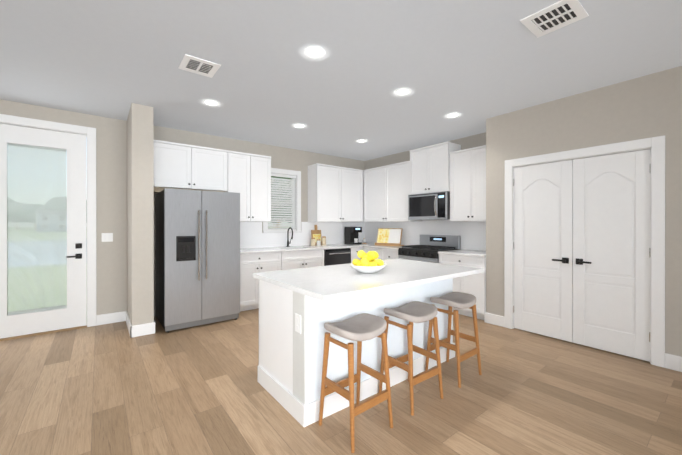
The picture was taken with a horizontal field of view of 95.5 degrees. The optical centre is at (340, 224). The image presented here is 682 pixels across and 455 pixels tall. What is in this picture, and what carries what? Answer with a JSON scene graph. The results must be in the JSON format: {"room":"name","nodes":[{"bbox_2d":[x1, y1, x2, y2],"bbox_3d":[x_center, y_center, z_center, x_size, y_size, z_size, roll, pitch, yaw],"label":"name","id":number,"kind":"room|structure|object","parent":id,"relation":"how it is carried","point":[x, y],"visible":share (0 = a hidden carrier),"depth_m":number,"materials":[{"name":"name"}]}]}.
{"room":"kitchen","nodes":[
{"label":"kitchen","id":0,"kind":"room"},
{"bbox_2d":[127,103,153,325],"bbox_3d":[-2.604,-0.058,4.004,0.220,2.740,0.800,0,0,-38],"label":"wall","id":1,"kind":"structure","parent":0,"point":[140,224],"depth_m":3.70,"materials":[{"name":"beige paint"}]},
{"bbox_2d":[125,311,132,337],"bbox_3d":[-2.692,1.245,3.927,0.016,0.135,0.816,0,0,-38],"label":"baseboard","id":2,"kind":"structure","parent":1,"relation":"attached to","point":[130,328],"depth_m":3.80,"materials":[{"name":"white wood"}]},
{"bbox_2d":[148,321,154,333],"bbox_3d":[-2.389,1.245,3.923,0.016,0.135,0.436,0,0,-38],"label":"baseboard","id":3,"kind":"structure","parent":1,"relation":"attached to","point":[151,325],"depth_m":3.74,"materials":[{"name":"white wood"}]},
{"bbox_2d":[0,99,364,315],"bbox_3d":[-2.326,-0.059,4.818,7.420,2.740,0.140,0,0,-38],"label":"wall","id":4,"kind":"structure","parent":0,"point":[111,208],"depth_m":4.19,"materials":[{"name":"beige paint"}]},
{"bbox_2d":[0,124,86,338],"bbox_3d":[-3.643,0.069,3.718,0.910,2.454,0.102,0,0,-38],"label":"back door","id":5,"kind":"structure","parent":4,"relation":"in","point":[47,219],"depth_m":3.77,"materials":[{"name":"white wood"}]},
{"bbox_2d":[0,325,86,340],"bbox_3d":[-3.674,1.305,3.759,0.918,0.014,0.152,0,0,-38],"label":"back door threshold sill","id":6,"kind":"structure","parent":4,"relation":"attached to","point":[27,335],"depth_m":3.74,"materials":[{"name":"brown wood"}]},
{"bbox_2d":[0,114,96,326],"bbox_3d":[-3.672,0.026,3.754,1.114,2.572,0.158,0,0,-38],"label":"door frame","id":7,"kind":"structure","parent":4,"relation":"attached to","point":[89,133],"depth_m":3.99,"materials":[{"name":"white wood"}]},
{"bbox_2d":[102,233,112,241],"bbox_3d":[-3.103,0.164,4.115,0.120,0.115,0.009,0,0,-38],"label":"switch plate","id":8,"kind":"object","parent":4,"relation":"attached to","point":[107,237],"visible":1,"depth_m":4.12,"materials":[{"name":"white plastic"}]},
{"bbox_2d":[96,311,123,324],"bbox_3d":[-3.076,1.244,4.132,0.288,0.135,0.020,0,0,-38],"label":"baseboard","id":9,"kind":"structure","parent":4,"relation":"attached to","point":[102,319],"depth_m":4.13,"materials":[{"name":"white wood"}]},
{"bbox_2d":[154,140,229,191],"bbox_3d":[-2.245,-0.833,4.579,1.025,0.628,0.328,0,0,-38],"label":"upper cabinet","id":10,"kind":"object","parent":4,"relation":"attached to","point":[176,166],"depth_m":4.44,"materials":[{"name":"white wood"}]},
{"bbox_2d":[230,151,270,221],"bbox_3d":[-1.582,-0.604,5.098,0.780,1.088,0.328,0,0,-38],"label":"upper cabinet","id":11,"kind":"object","parent":4,"relation":"attached to","point":[250,174],"depth_m":5.01,"materials":[{"name":"white wood"}]},
{"bbox_2d":[263,168,300,232],"bbox_3d":[-1.112,-0.444,5.747,0.770,1.165,0.170,0,0,-38],"label":"window","id":12,"kind":"structure","parent":4,"relation":"in","point":[276,203],"depth_m":5.77,"materials":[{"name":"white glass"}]},
{"bbox_2d":[240,222,363,247],"bbox_3d":[-0.704,0.169,5.990,3.136,0.458,0.008,0,0,-38],"label":"tile backsplash","id":13,"kind":"structure","parent":4,"relation":"attached to","point":[251,235],"depth_m":5.88,"materials":[{"name":"white tile"}]},
{"bbox_2d":[308,164,362,221],"bbox_3d":[-0.095,-0.606,6.260,1.155,1.088,0.328,0,0,-38],"label":"upper cabinet","id":14,"kind":"object","parent":4,"relation":"attached to","point":[335,193],"depth_m":6.04,"materials":[{"name":"white wood"}]},
{"bbox_2d":[0,308,681,454],"bbox_3d":[0.328,1.366,1.425,7.420,0.100,8.760,0,0,-38],"label":"floor","id":15,"kind":"structure","parent":0,"point":[111,389],"depth_m":2.30,"materials":[{"name":"brown wood"}]},
{"bbox_2d":[155,188,239,332],"bbox_3d":[-1.985,0.434,4.300,0.915,1.755,0.878,0,0,-38],"label":"refrigerator","id":16,"kind":"object","parent":15,"relation":"on","point":[197,257],"visible":1,"depth_m":3.97,"materials":[{"name":"silver metal"}]},
{"bbox_2d":[240,252,287,311],"bbox_3d":[-1.428,0.874,5.037,0.821,0.872,0.618,0,0,-38],"label":"base cabinet","id":17,"kind":"object","parent":15,"relation":"on","point":[250,264],"depth_m":4.74,"materials":[{"name":"white wood"}]},
{"bbox_2d":[240,243,374,254],"bbox_3d":[-0.507,0.416,5.739,3.136,0.035,0.647,0,0,-38],"label":"countertop","id":18,"kind":"structure","parent":17,"relation":"on","point":[330,246],"depth_m":5.37,"materials":[{"name":"stone"}]},
{"bbox_2d":[286,227,292,246],"bbox_3d":[-0.914,0.220,5.655,0.095,0.356,0.211,0,0,-38],"label":"gooseneck faucet","id":19,"kind":"object","parent":18,"relation":"on","point":[288,242],"visible":1,"depth_m":5.69,"materials":[{"name":"black metal"}]},
{"bbox_2d":[311,225,325,245],"bbox_3d":[-0.458,0.198,6.038,0.337,0.402,0.202,0,0,-38],"label":"cutting board","id":20,"kind":"object","parent":18,"relation":"on","point":[317,239],"visible":1,"depth_m":6.04,"materials":[{"name":"brown wood"}]},
{"bbox_2d":[345,227,361,244],"bbox_3d":[0.255,0.217,6.460,0.230,0.360,0.292,0,0,-38],"label":"coffee maker","id":21,"kind":"object","parent":18,"relation":"on","point":[351,235],"visible":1,"depth_m":6.39,"materials":[{"name":"black plastic"}]},
{"bbox_2d":[288,259,323,268],"bbox_3d":[-0.843,0.989,5.494,0.908,0.640,0.618,0,0,-38],"label":"base cabinet","id":22,"kind":"object","parent":15,"relation":"on","point":[292,263],"depth_m":5.26,"materials":[{"name":"white wood"}]},
{"bbox_2d":[324,248,350,265],"bbox_3d":[-0.211,0.872,5.921,0.606,0.863,0.629,0,0,-38],"label":"dishwasher","id":23,"kind":"object","parent":15,"relation":"on","point":[337,256],"visible":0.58,"depth_m":5.69,"materials":[{"name":"black metal"}]},
{"bbox_2d":[318,313,392,452],"bbox_3d":[0.096,0.971,2.029,0.380,0.692,0.355,0,0,-38],"label":"stool","id":24,"kind":"object","parent":15,"relation":"on","point":[359,328],"visible":1,"depth_m":2.00,"materials":[{"name":"brown wood"}]},
{"bbox_2d":[258,279,454,426],"bbox_3d":[0.205,0.878,2.864,1.752,0.872,0.792,0,0,-38],"label":"kitchen island","id":25,"kind":"object","parent":15,"relation":"on","point":[299,308],"depth_m":2.31,"materials":[{"name":"paint"}]},
{"bbox_2d":[253,259,484,302],"bbox_3d":[0.296,0.422,2.747,1.810,0.035,1.064,0,0,-38],"label":"island countertop","id":26,"kind":"structure","parent":25,"relation":"on","point":[329,284],"depth_m":2.39,"materials":[{"name":"white stone"}]},
{"bbox_2d":[349,250,386,272],"bbox_3d":[0.230,0.309,2.653,0.320,0.189,0.320,0,0,-38],"label":"bowl","id":27,"kind":"object","parent":26,"relation":"on","point":[367,263],"visible":1,"depth_m":2.58,"materials":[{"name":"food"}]},
{"bbox_2d":[351,247,362,262],"bbox_3d":[0.114,0.872,6.242,0.294,0.872,0.618,0,0,-38],"label":"base cabinet","id":28,"kind":"object","parent":15,"relation":"on","point":[354,251],"depth_m":5.98,"materials":[{"name":"white wood"}]},
{"bbox_2d":[363,247,378,259],"bbox_3d":[0.825,0.872,6.078,0.618,0.872,0.479,0,0,-38],"label":"base cabinet","id":29,"kind":"object","parent":15,"relation":"on","point":[365,249],"depth_m":5.90,"materials":[{"name":"white wood"}]},
{"bbox_2d":[379,249,398,259],"bbox_3d":[1.094,0.873,5.734,0.618,0.872,0.518,0,0,-38],"label":"base cabinet","id":30,"kind":"object","parent":15,"relation":"on","point":[384,254],"depth_m":5.57,"materials":[{"name":"white wood"}]},
{"bbox_2d":[362,244,404,249],"bbox_3d":[0.965,0.416,5.877,0.646,0.035,0.911,0,0,-38],"label":"countertop","id":31,"kind":"structure","parent":30,"relation":"on","point":[372,245],"depth_m":5.76,"materials":[{"name":"stone"}]},
{"bbox_2d":[375,228,403,245],"bbox_3d":[0.939,0.231,6.033,0.520,0.334,0.220,0,0,32],"label":"cookbook","id":32,"kind":"object","parent":31,"relation":"on","point":[389,236],"visible":1,"depth_m":6.00,"materials":[{"name":"white paper"}]},
{"bbox_2d":[379,301,442,415],"bbox_3d":[0.534,0.970,2.378,0.380,0.692,0.349,0,0,-38],"label":"stool","id":33,"kind":"object","parent":15,"relation":"on","point":[415,312],"visible":0.94,"depth_m":2.32,"materials":[{"name":"brown wood"}]},
{"bbox_2d":[398,234,459,262],"bbox_3d":[1.449,0.742,5.187,0.715,1.135,0.765,0,0,-38],"label":"gas range","id":34,"kind":"object","parent":15,"relation":"on","point":[428,248],"visible":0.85,"depth_m":5.13,"materials":[{"name":"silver metal"}]},
{"bbox_2d":[425,292,481,387],"bbox_3d":[0.992,0.969,2.742,0.380,0.692,0.349,0,0,-38],"label":"stool","id":35,"kind":"object","parent":15,"relation":"on","point":[459,300],"visible":0.98,"depth_m":2.72,"materials":[{"name":"brown wood"}]},
{"bbox_2d":[439,254,485,319],"bbox_3d":[1.953,0.875,4.635,0.618,0.872,0.711,0,0,-38],"label":"base cabinet","id":36,"kind":"object","parent":15,"relation":"on","point":[474,285],"depth_m":4.33,"materials":[{"name":"white wood"}]},
{"bbox_2d":[438,249,485,257],"bbox_3d":[1.944,0.418,4.628,0.643,0.035,0.715,0,0,-38],"label":"countertop","id":37,"kind":"structure","parent":36,"relation":"on","point":[471,253],"depth_m":4.52,"materials":[{"name":"stone"}]},
{"bbox_2d":[0,0,681,160],"bbox_3d":[0.328,-1.474,1.419,7.420,0.100,8.760,0,0,-38],"label":"ceiling","id":38,"kind":"structure","parent":0,"point":[475,64],"depth_m":2.70,"materials":[{"name":"paint"}]},
{"bbox_2d":[178,54,220,77],"bbox_3d":[-1.271,-1.421,2.784,0.290,0.009,0.290,0,0,-38],"label":"ceiling vent","id":39,"kind":"object","parent":38,"relation":"in","point":[196,65],"visible":1,"depth_m":2.77,"materials":[{"name":"white metal"}]},
{"bbox_2d":[203,100,218,105],"bbox_3d":[-1.512,-1.422,3.611,0.400,0.009,0.400,0,0,-38],"label":"recessed light","id":40,"kind":"object","parent":38,"relation":"in","point":[211,102],"visible":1,"depth_m":3.59,"materials":[{"name":"white plastic"}]},
{"bbox_2d":[293,124,305,127],"bbox_3d":[-0.597,-1.424,4.454,0.400,0.009,0.400,0,0,-38],"label":"recessed light","id":41,"kind":"object","parent":38,"relation":"in","point":[299,125],"visible":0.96,"depth_m":4.42,"materials":[{"name":"white plastic"}]},
{"bbox_2d":[304,46,325,58],"bbox_3d":[-0.217,-1.421,2.555,0.400,0.009,0.400,0,0,-38],"label":"recessed light","id":42,"kind":"object","parent":38,"relation":"in","point":[315,52],"visible":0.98,"depth_m":2.54,"materials":[{"name":"white plastic"}]},
{"bbox_2d":[394,88,410,95],"bbox_3d":[0.660,-1.422,3.317,0.400,0.009,0.400,0,0,-38],"label":"recessed light","id":43,"kind":"object","parent":38,"relation":"in","point":[402,91],"visible":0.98,"depth_m":3.32,"materials":[{"name":"white plastic"}]},
{"bbox_2d":[446,113,459,117],"bbox_3d":[1.452,-1.423,4.025,0.400,0.009,0.400,0,0,-38],"label":"recessed light","id":44,"kind":"object","parent":38,"relation":"in","point":[451,115],"visible":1,"depth_m":4.01,"materials":[{"name":"white plastic"}]},
{"bbox_2d":[520,0,588,37],"bbox_3d":[1.462,-1.420,2.128,0.310,0.009,0.310,0,0,-38],"label":"ceiling vent","id":45,"kind":"object","parent":38,"relation":"in","point":[553,17],"visible":1,"depth_m":2.12,"materials":[{"name":"white metal"}]},
{"bbox_2d":[365,132,485,250],"bbox_3d":[1.573,-0.061,5.740,0.140,2.740,3.210,0,0,-38],"label":"wall","id":46,"kind":"structure","parent":0,"point":[477,140],"depth_m":5.99,"materials":[{"name":"beige paint"}]},
{"bbox_2d":[363,161,421,220],"bbox_3d":[0.987,-0.606,6.104,0.328,1.088,1.237,0,0,-38],"label":"upper cabinet","id":47,"kind":"object","parent":46,"relation":"attached to","point":[385,198],"depth_m":5.98,"materials":[{"name":"white wood"}]},
{"bbox_2d":[364,220,485,250],"bbox_3d":[1.480,0.154,5.735,0.008,0.487,3.030,0,0,-38],"label":"tile backsplash","id":48,"kind":"structure","parent":46,"relation":"attached to","point":[472,234],"depth_m":5.47,"materials":[{"name":"white tile"}]},
{"bbox_2d":[407,141,460,196],"bbox_3d":[1.596,-0.927,5.300,0.358,0.783,0.770,0,0,-38],"label":"upper cabinet","id":49,"kind":"object","parent":46,"relation":"attached to","point":[428,167],"depth_m":5.15,"materials":[{"name":"white wood"}]},
{"bbox_2d":[408,191,449,219],"bbox_3d":[1.554,-0.311,5.267,0.464,0.442,0.765,0,0,-38],"label":"over-the-range microwave","id":50,"kind":"object","parent":49,"relation":"attached to","point":[430,206],"visible":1,"depth_m":5.10,"materials":[{"name":"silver metal"}]},
{"bbox_2d":[450,145,485,220],"bbox_3d":[2.067,-0.603,4.722,0.328,1.088,0.711,0,0,-38],"label":"upper cabinet","id":51,"kind":"object","parent":46,"relation":"attached to","point":[456,171],"depth_m":4.65,"materials":[{"name":"white wood"}]},
{"bbox_2d":[486,66,681,356],"bbox_3d":[3.866,-0.055,2.239,0.620,2.740,5.410,0,0,-38],"label":"wall","id":52,"kind":"structure","parent":0,"point":[647,106],"depth_m":3.22,"materials":[{"name":"beige paint"}]},
{"bbox_2d":[513,160,572,341],"bbox_3d":[2.360,0.288,3.669,0.092,2.024,0.620,0,0,-38],"label":"pantry door","id":53,"kind":"structure","parent":52,"relation":"in","point":[543,249],"depth_m":3.65,"materials":[{"name":"white wood"}]},
{"bbox_2d":[504,135,664,367],"bbox_3d":[2.596,0.244,3.458,0.158,2.138,1.430,0,0,-38],"label":"door frame","id":54,"kind":"structure","parent":52,"relation":"attached to","point":[657,265],"depth_m":2.92,"materials":[{"name":"white wood"}]},
{"bbox_2d":[573,149,650,361],"bbox_3d":[2.744,0.289,3.178,0.092,2.024,0.620,0,0,-38],"label":"pantry door","id":55,"kind":"structure","parent":52,"relation":"in","point":[611,252],"depth_m":3.16,"materials":[{"name":"white wood"}]},
{"bbox_2d":[665,353,681,371],"bbox_3d":[4.123,1.249,1.396,0.016,0.135,3.702,0,0,-38],"label":"baseboard","id":56,"kind":"structure","parent":52,"relation":"attached to","point":[673,362],"depth_m":2.81,"materials":[{"name":"white wood"}]},
{"label":"outside","id":57,"kind":"structure","parent":0,"visible":0},
{"bbox_2d":[8,227,269,311],"bbox_3d":[-91.564,1.633,198.261,500.000,1.080,414.580,0,0,-38],"label":"ground","id":58,"kind":"structure","parent":57,"point":[34,260],"depth_m":9.29,"materials":[{"name":"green plant"}]},
{"bbox_2d":[8,197,291,229],"bbox_3d":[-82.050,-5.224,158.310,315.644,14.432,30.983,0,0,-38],"label":"tree","id":59,"kind":"object","parent":58,"relation":"on","point":[35,208],"depth_m":120.96,"materials":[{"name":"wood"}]},
{"bbox_2d":[271,176,291,222],"bbox_3d":[-6.180,-3.207,35.109,19.434,10.830,15.490,0,0,-38],"label":"tree","id":60,"kind":"object","parent":58,"relation":"on","point":[283,199],"depth_m":26.85,"materials":[{"name":"green plant"}]}
]}

